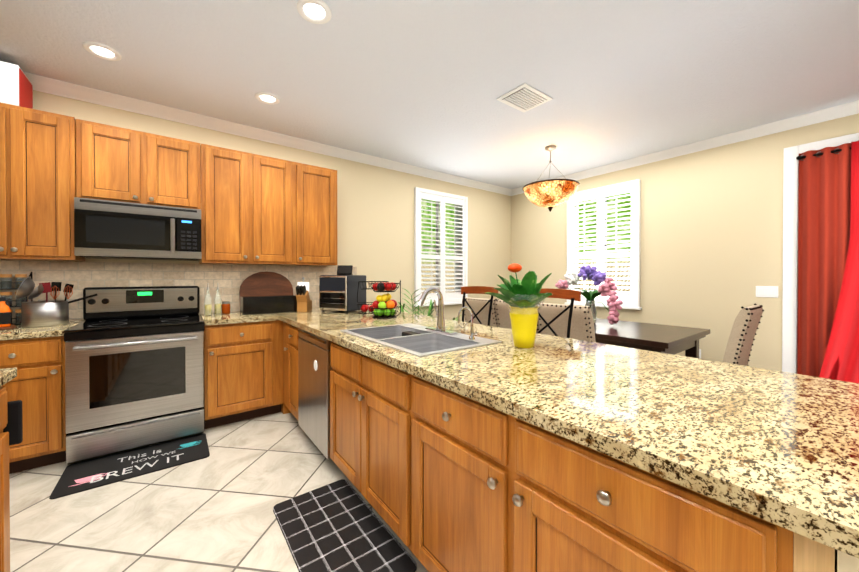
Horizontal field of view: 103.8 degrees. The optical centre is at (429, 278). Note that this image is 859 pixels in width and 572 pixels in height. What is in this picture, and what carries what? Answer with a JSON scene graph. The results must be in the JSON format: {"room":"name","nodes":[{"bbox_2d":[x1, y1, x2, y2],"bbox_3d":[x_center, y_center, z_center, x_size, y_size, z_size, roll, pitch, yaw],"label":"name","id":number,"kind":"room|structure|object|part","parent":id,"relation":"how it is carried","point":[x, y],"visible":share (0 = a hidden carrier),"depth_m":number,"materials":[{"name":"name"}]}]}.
{"room":"kitchen and dining room","nodes":[
{"label":"kitchen and dining room","id":0,"kind":"room"},
{"bbox_2d":[9,412,427,571],"bbox_3d":[0.701,1.327,0.189,8.680,0.100,8.800,0,1,-37],"label":"floor","id":1,"kind":"structure","parent":0,"point":[213,512],"depth_m":1.84,"materials":[{"name":"tile"}]},
{"bbox_2d":[0,386,9,571],"bbox_3d":[-1.852,0.834,0.769,1.020,0.880,0.580,0,1,-37],"label":"base cabinet","id":2,"kind":"object","parent":1,"relation":"on","point":[4,511],"visible":1,"depth_m":1.23,"materials":[{"name":"brown wood"}]},
{"bbox_2d":[0,367,16,386],"bbox_3d":[-1.219,0.379,-0.085,1.060,0.040,2.760,0,1,-37],"label":"countertop","id":3,"kind":"structure","parent":2,"relation":"on","point":[7,375],"depth_m":1.27,"materials":[{"name":"stone"}]},
{"bbox_2d":[3,400,22,445],"bbox_3d":[-1.661,0.565,1.296,0.125,0.170,0.023,0,1,-37],"label":"towel","id":4,"kind":"object","parent":2,"relation":"hanging from","point":[14,427],"visible":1,"depth_m":1.31,"materials":[{"name":"black fabric"}]},
{"bbox_2d":[0,336,65,473],"bbox_3d":[-2.818,0.823,2.380,0.451,0.880,0.635,0,1,-37],"label":"base cabinet","id":5,"kind":"object","parent":1,"relation":"on","point":[36,385],"visible":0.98,"depth_m":2.18,"materials":[{"name":"brown wood"}]},
{"bbox_2d":[0,320,83,340],"bbox_3d":[-3.186,0.364,2.084,1.393,0.040,0.638,0,1,-37],"label":"countertop","id":6,"kind":"structure","parent":5,"relation":"on","point":[18,332],"depth_m":2.22,"materials":[{"name":"stone"}]},
{"bbox_2d":[0,297,15,330],"bbox_3d":[-2.956,0.234,2.224,0.288,0.218,0.288,0,1,-37],"label":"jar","id":7,"kind":"object","parent":6,"relation":"on","point":[5,317],"visible":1,"depth_m":2.28,"materials":[{"name":"orange"}]},
{"bbox_2d":[0,272,32,324],"bbox_3d":[-3.186,0.144,2.402,0.448,0.393,0.121,0,1,-37],"label":"spice rack","id":8,"kind":"object","parent":6,"relation":"on","point":[5,281],"visible":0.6,"depth_m":2.48,"materials":[{"name":"black metal"}]},
{"bbox_2d":[15,277,96,326],"bbox_3d":[-2.767,0.162,2.521,0.404,0.356,0.235,0,1,-37],"label":"utensil crock","id":9,"kind":"object","parent":6,"relation":"on","point":[38,313],"visible":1,"depth_m":2.42,"materials":[{"name":"silver metal"}]},
{"bbox_2d":[49,433,209,498],"bbox_3d":[-1.996,1.256,2.327,0.775,0.012,0.440,0,1,-37],"label":"mat","id":10,"kind":"object","parent":1,"relation":"on","point":[75,478],"visible":0.98,"depth_m":2.27,"materials":[{"name":"black rubber"}]},
{"bbox_2d":[90,453,183,482],"bbox_3d":[-1.923,1.253,2.241,0.469,0.001,0.086,0,1,-37],"label":"lettering","id":11,"kind":"object","parent":10,"relation":"on","point":[114,474],"visible":1,"depth_m":2.19,"materials":[{"name":"grey paint"}]},
{"bbox_2d":[117,450,160,461],"bbox_3d":[-2.052,1.252,2.387,0.241,0.001,0.066,0,1,-37],"label":"lettering","id":12,"kind":"object","parent":10,"relation":"on","point":[158,451],"visible":1,"depth_m":2.37,"materials":[{"name":"grey paint"}]},
{"bbox_2d":[132,451,172,463],"bbox_3d":[-1.933,1.252,2.367,0.237,0.001,0.038,0,1,-37],"label":"lettering","id":13,"kind":"object","parent":10,"relation":"on","point":[152,456],"visible":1,"depth_m":2.36,"materials":[{"name":"grey paint"}]},
{"bbox_2d":[63,286,203,462],"bbox_3d":[-2.286,0.650,2.697,0.773,1.160,0.733,0,1,-37],"label":"range","id":14,"kind":"object","parent":1,"relation":"on","point":[134,367],"visible":1,"depth_m":2.48,"materials":[{"name":"silver metal"}]},
{"bbox_2d":[204,320,290,428],"bbox_3d":[-1.524,0.816,3.346,1.218,0.879,0.664,0,1,-37],"label":"base cabinet","id":15,"kind":"object","parent":1,"relation":"on","point":[243,371],"visible":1,"depth_m":2.91,"materials":[{"name":"brown wood"}]},
{"bbox_2d":[283,322,374,419],"bbox_3d":[-0.895,0.818,3.004,0.630,0.880,0.380,0,1,-37],"label":"base cabinet","id":16,"kind":"object","parent":1,"relation":"on","point":[341,356],"depth_m":2.78,"materials":[{"name":"brown wood"}]},
{"bbox_2d":[273,479,416,571],"bbox_3d":[-0.455,1.260,1.664,0.425,0.012,0.810,0,1,-37],"label":"mat","id":17,"kind":"object","parent":1,"relation":"on","point":[338,526],"visible":0.92,"depth_m":1.65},
{"bbox_2d":[330,362,418,559],"bbox_3d":[-0.090,0.935,1.946,0.630,0.661,1.000,0,1,-37],"label":"base cabinet","id":18,"kind":"object","parent":1,"relation":"on","point":[376,448],"depth_m":1.64,"materials":[{"name":"brown wood"}]},
{"bbox_2d":[298,328,331,458],"bbox_3d":[-0.606,0.771,2.583,0.609,0.770,0.630,0,1,-37],"label":"dishwasher","id":19,"kind":"object","parent":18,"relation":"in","point":[314,361],"visible":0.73,"depth_m":2.33,"materials":[{"name":"silver metal"}]},
{"bbox_2d":[398,288,460,320],"bbox_3d":[-0.046,0.674,3.548,0.559,1.160,0.876,0,1,-37],"label":"palm plant","id":20,"kind":"object","parent":1,"relation":"on","point":[431,307],"visible":0.19,"depth_m":3.51,"materials":[{"name":"green plant"}]},
{"bbox_2d":[403,371,482,571],"bbox_3d":[0.325,0.830,1.400,0.630,0.880,0.530,0,1,-37],"label":"base cabinet","id":21,"kind":"object","parent":1,"relation":"on","point":[441,479],"depth_m":1.23,"materials":[{"name":"brown wood"}]},
{"bbox_2d":[461,286,497,325],"bbox_3d":[0.308,0.666,3.088,0.492,1.185,0.470,0,1,-37],"label":"bar stool","id":22,"kind":"object","parent":1,"relation":"on","point":[475,290],"visible":0.33,"depth_m":3.21,"materials":[{"name":"black metal"}]},
{"bbox_2d":[462,297,498,326],"bbox_3d":[0.753,0.726,3.772,0.655,1.054,0.474,0,1,-37],"label":"dining chair","id":23,"kind":"object","parent":1,"relation":"on","point":[476,304],"visible":0.29,"depth_m":3.55,"materials":[{"name":"fabric"}]},
{"bbox_2d":[495,299,539,333],"bbox_3d":[1.048,0.728,3.385,0.655,1.054,0.474,0,1,-37],"label":"dining chair","id":24,"kind":"object","parent":1,"relation":"on","point":[503,315],"visible":0.19,"depth_m":3.31,"materials":[{"name":"fabric"}]},
{"bbox_2d":[537,288,580,337],"bbox_3d":[0.774,0.670,2.475,0.492,1.185,0.470,0,1,-37],"label":"bar stool","id":25,"kind":"object","parent":1,"relation":"on","point":[573,295],"visible":0.29,"depth_m":2.51,"materials":[{"name":"black metal"}]},
{"bbox_2d":[537,303,595,341],"bbox_3d":[1.342,0.731,2.998,0.655,1.054,0.474,0,1,-37],"label":"dining chair","id":26,"kind":"object","parent":1,"relation":"on","point":[582,325],"visible":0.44,"depth_m":2.77,"materials":[{"name":"fabric"}]},
{"bbox_2d":[594,318,709,357],"bbox_3d":[1.650,0.872,3.821,1.130,0.760,2.160,0,1,-37],"label":"dining table","id":27,"kind":"object","parent":1,"relation":"on","point":[668,339],"visible":0.19,"depth_m":3.06,"materials":[{"name":"brown wood"}]},
{"bbox_2d":[555,265,622,324],"bbox_3d":[1.784,0.169,3.729,0.418,0.646,0.708,0,1,-37],"label":"flower bouquet","id":28,"kind":"object","parent":27,"relation":"on","point":[606,288],"visible":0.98,"depth_m":3.63,"materials":[{"name":"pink plant"}]},
{"bbox_2d":[483,404,834,571],"bbox_3d":[0.647,0.832,0.976,0.630,0.880,0.696,0,1,-37],"label":"base cabinet","id":29,"kind":"object","parent":1,"relation":"on","point":[552,502],"depth_m":0.79,"materials":[{"name":"brown wood"}]},
{"bbox_2d":[200,307,858,558],"bbox_3d":[-0.376,0.364,2.171,1.628,0.040,3.901,0,1,-37],"label":"countertop","id":30,"kind":"structure","parent":29,"relation":"on","point":[780,448],"depth_m":0.92,"materials":[{"name":"stone"}]},
{"bbox_2d":[204,285,211,315],"bbox_3d":[-2.028,0.188,3.086,0.059,0.297,0.059,0,1,41],"label":"oil bottle","id":31,"kind":"object","parent":30,"relation":"on","point":[208,307],"depth_m":3.07,"materials":[{"name":"clear glass"}]},
{"bbox_2d":[239,271,292,296],"bbox_3d":[-1.696,0.128,3.524,0.510,0.410,0.094,0,1,-37],"label":"cutting board","id":32,"kind":"object","parent":30,"relation":"on","point":[266,283],"visible":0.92,"depth_m":3.51,"materials":[{"name":"brown wood"}]},
{"bbox_2d":[240,295,296,314],"bbox_3d":[-1.575,0.252,3.328,0.495,0.165,0.165,0,1,-37],"label":"box","id":33,"kind":"object","parent":30,"relation":"on","point":[250,305],"visible":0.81,"depth_m":3.24,"materials":[{"name":"black"}]},
{"bbox_2d":[297,277,308,290],"bbox_3d":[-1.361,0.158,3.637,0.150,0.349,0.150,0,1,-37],"label":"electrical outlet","id":34,"kind":"object","parent":30,"relation":"on","point":[303,283],"visible":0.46,"depth_m":3.60,"materials":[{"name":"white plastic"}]},
{"bbox_2d":[296,285,311,311],"bbox_3d":[-1.272,0.200,3.402,0.100,0.273,0.245,0,0,-2],"label":"knife block","id":35,"kind":"object","parent":30,"relation":"on","point":[304,302],"visible":1,"depth_m":3.35,"materials":[{"name":"brown wood"}]},
{"bbox_2d":[319,265,365,312],"bbox_3d":[-0.898,0.097,3.457,0.350,0.474,0.373,0,0,25],"label":"air fryer oven","id":36,"kind":"object","parent":30,"relation":"on","point":[337,292],"depth_m":3.34,"materials":[{"name":"grey metal"}]},
{"bbox_3d":[-0.891,-0.089,3.542,0.160,0.103,0.090,0,0,0],"label":"smart display","id":37,"kind":"part","parent":36,"relation":"part of","materials":[{"name":"black plastic"}]},
{"bbox_2d":[357,281,388,314],"bbox_3d":[-0.545,0.181,3.286,0.317,0.308,0.261,0,0,-12],"label":"fruit basket","id":38,"kind":"object","parent":30,"relation":"on","point":[365,307],"visible":0.4,"depth_m":3.23,"materials":[{"name":"red food"}]},
{"bbox_2d":[369,280,400,292],"bbox_3d":[-0.390,0.064,2.948,0.274,0.102,0.270,0,0,23],"label":"fruit basket","id":39,"kind":"object","parent":30,"relation":"on","point":[377,287],"depth_m":2.88,"materials":[{"name":"black metal"}]},
{"bbox_2d":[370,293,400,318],"bbox_3d":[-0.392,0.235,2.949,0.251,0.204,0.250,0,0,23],"label":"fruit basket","id":40,"kind":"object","parent":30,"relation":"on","point":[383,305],"depth_m":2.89,"materials":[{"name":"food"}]},
{"bbox_2d":[340,323,501,356],"bbox_3d":[-0.097,0.440,2.013,0.545,0.203,0.890,0,1,-37],"label":"sink","id":41,"kind":"object","parent":30,"relation":"in","point":[416,340],"visible":0.27,"depth_m":2.02,"materials":[{"name":"metal"}]},
{"bbox_2d":[417,287,457,334],"bbox_3d":[0.013,0.194,2.094,0.210,0.286,0.260,0,1,-37],"label":"faucet","id":42,"kind":"object","parent":30,"relation":"on","point":[440,328],"visible":1,"depth_m":2.12,"materials":[{"name":"silver metal"}]},
{"bbox_2d":[458,306,477,339],"bbox_3d":[0.210,0.246,1.853,0.124,0.186,0.060,0,1,-37],"label":"water tap","id":43,"kind":"object","parent":30,"relation":"on","point":[471,336],"visible":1,"depth_m":1.88,"materials":[{"name":"silver metal"}]},
{"bbox_2d":[485,263,552,347],"bbox_3d":[0.453,0.134,1.774,0.416,0.423,0.403,0,1,-37],"label":"potted plant","id":44,"kind":"object","parent":30,"relation":"on","point":[524,297],"visible":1,"depth_m":1.67,"materials":[{"name":"green plant"}]},
{"bbox_2d":[722,303,763,365],"bbox_3d":[2.366,0.732,2.885,0.474,1.054,0.655,0,1,-37],"label":"chair","id":45,"kind":"object","parent":1,"relation":"on","point":[741,339],"visible":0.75,"depth_m":2.58,"materials":[{"name":"fabric"}]},
{"bbox_2d":[15,90,510,321],"bbox_3d":[-1.905,-0.146,3.599,8.250,2.800,0.200,0,1,-37],"label":"wall","id":46,"kind":"structure","parent":0,"point":[375,205],"depth_m":4.39,"materials":[{"name":"beige paint"}]},
{"bbox_2d":[0,102,84,261],"bbox_3d":[-2.961,-0.663,2.429,0.618,1.050,0.375,0,1,-37],"label":"upper cabinet","id":47,"kind":"object","parent":46,"relation":"attached to","point":[37,171],"visible":1,"depth_m":2.35,"materials":[{"name":"brown wood"}]},
{"bbox_2d":[0,61,32,108],"bbox_3d":[-3.062,-1.333,2.358,0.316,0.289,0.301,0,1,-37],"label":"appliance box","id":48,"kind":"object","parent":47,"relation":"on","point":[16,87],"visible":0.65,"depth_m":2.32,"materials":[{"name":"white cardboard"}]},
{"bbox_2d":[76,119,200,209],"bbox_3d":[-2.405,-0.894,2.847,0.766,0.594,0.379,0,1,-37],"label":"upper cabinet","id":49,"kind":"object","parent":46,"relation":"attached to","point":[115,163],"visible":1,"depth_m":2.69,"materials":[{"name":"brown wood"}]},
{"bbox_2d":[74,197,201,260],"bbox_3d":[-2.380,-0.379,2.817,0.764,0.429,0.434,0,1,-37],"label":"microwave","id":50,"kind":"object","parent":49,"relation":"attached to","point":[105,229],"visible":0.98,"depth_m":2.64,"materials":[{"name":"silver metal"}]},
{"bbox_2d":[0,260,356,323],"bbox_3d":[-3.023,0.101,2.617,5.300,0.477,0.012,0,1,-37],"label":"tile backsplash","id":51,"kind":"structure","parent":46,"relation":"attached to","point":[229,279],"depth_m":3.02,"materials":[{"name":"tile"}]},
{"bbox_2d":[24,72,511,195],"bbox_3d":[-1.813,-1.501,3.477,8.100,0.088,0.090,0,1,-37],"label":"crown molding","id":52,"kind":"structure","parent":46,"relation":"attached to","point":[73,91],"depth_m":3.31,"materials":[{"name":"white wood"}]},
{"bbox_2d":[199,143,336,265],"bbox_3d":[-1.601,-0.670,3.460,1.248,1.050,0.379,0,1,-37],"label":"upper cabinet","id":53,"kind":"object","parent":46,"relation":"attached to","point":[256,209],"visible":1,"depth_m":3.27,"materials":[{"name":"brown wood"}]},
{"bbox_2d":[413,187,467,306],"bbox_3d":[0.142,-0.447,5.109,1.040,1.680,0.270,0,1,-37],"label":"window shutter","id":54,"kind":"object","parent":46,"relation":"attached to","point":[441,241],"visible":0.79,"depth_m":5.04,"materials":[{"name":"white wood"}]},
{"bbox_2d":[0,0,858,188],"bbox_3d":[0.701,-1.572,0.168,8.680,0.100,8.800,0,1,-37],"label":"ceiling","id":55,"kind":"structure","parent":0,"point":[425,84],"depth_m":2.45,"materials":[{"name":"white paint"}]},
{"bbox_2d":[83,41,121,60],"bbox_3d":[-2.205,-1.531,2.274,0.190,0.012,0.190,0,1,-37],"label":"recessed light","id":56,"kind":"object","parent":55,"relation":"in","point":[102,51],"visible":1,"depth_m":2.26,"materials":[{"name":"white"}]},
{"bbox_2d":[255,92,279,104],"bbox_3d":[-1.378,-1.535,2.871,0.190,0.012,0.190,0,1,-37],"label":"recessed light","id":57,"kind":"object","parent":55,"relation":"in","point":[267,98],"visible":1,"depth_m":2.86,"materials":[{"name":"white"}]},
{"bbox_2d":[297,0,331,23],"bbox_3d":[-0.658,-1.529,1.929,0.190,0.012,0.190,0,1,-37],"label":"recessed light","id":58,"kind":"object","parent":55,"relation":"in","point":[316,11],"visible":0.98,"depth_m":1.92,"materials":[{"name":"white"}]},
{"bbox_2d":[496,83,552,111],"bbox_3d":[0.811,-1.531,2.878,0.380,0.020,0.300,0,1,-37],"label":"ceiling vent","id":59,"kind":"object","parent":55,"relation":"in","point":[524,97],"visible":0.98,"depth_m":2.85,"materials":[{"name":"white"}]},
{"bbox_2d":[523,145,579,211],"bbox_3d":[1.427,-1.169,3.976,0.632,0.760,0.632,0,1,-37],"label":"pendant lamp","id":60,"kind":"object","parent":55,"relation":"hanging from","point":[549,194],"visible":1,"depth_m":3.79,"materials":[{"name":"glass"}]},
{"bbox_2d":[511,114,858,370],"bbox_3d":[4.077,-0.140,2.744,0.200,2.800,8.800,0,1,-37],"label":"wall","id":61,"kind":"structure","parent":0,"point":[711,239],"depth_m":3.82,"materials":[{"name":"beige paint"}]},
{"bbox_2d":[565,179,641,309],"bbox_3d":[2.475,-0.445,4.791,0.270,1.680,1.040,0,1,-37],"label":"window shutter","id":62,"kind":"object","parent":61,"relation":"attached to","point":[603,228],"visible":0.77,"depth_m":4.69,"materials":[{"name":"white wood"}]},
{"bbox_2d":[512,100,858,195],"bbox_3d":[3.961,-1.496,2.647,0.090,0.088,8.400,0,1,-37],"label":"crown molding","id":63,"kind":"structure","parent":61,"relation":"attached to","point":[851,108],"depth_m":3.62,"materials":[{"name":"white wood"}]},
{"bbox_2d":[756,286,777,297],"bbox_3d":[3.428,0.132,3.425,0.011,0.115,0.165,0,1,-37],"label":"light switch","id":64,"kind":"object","parent":61,"relation":"attached to","point":[767,291],"visible":1,"depth_m":3.42,"materials":[{"name":"white plastic"}]},
{"bbox_2d":[782,133,858,373],"bbox_3d":[4.184,-0.009,2.588,0.220,2.540,2.020,0,1,-37],"label":"door frame","id":65,"kind":"structure","parent":61,"relation":"attached to","point":[790,260],"depth_m":3.28,"materials":[{"name":"white wood"}]},
{"bbox_2d":[796,141,858,382],"bbox_3d":[3.973,0.031,2.358,0.425,2.438,1.949,0,1,-37],"label":"curtain","id":66,"kind":"object","parent":61,"relation":"attached to","point":[828,278],"visible":0.85,"depth_m":3.04,"materials":[{"name":"red fabric"}]},
{"bbox_2d":[835,549,858,571],"bbox_3d":[-0.060,0.826,2.013,0.720,0.878,3.258,0,1,-37],"label":"wall","id":67,"kind":"structure","parent":0,"point":[844,562],"depth_m":0.51,"materials":[{"name":"beige paint"}]}
]}

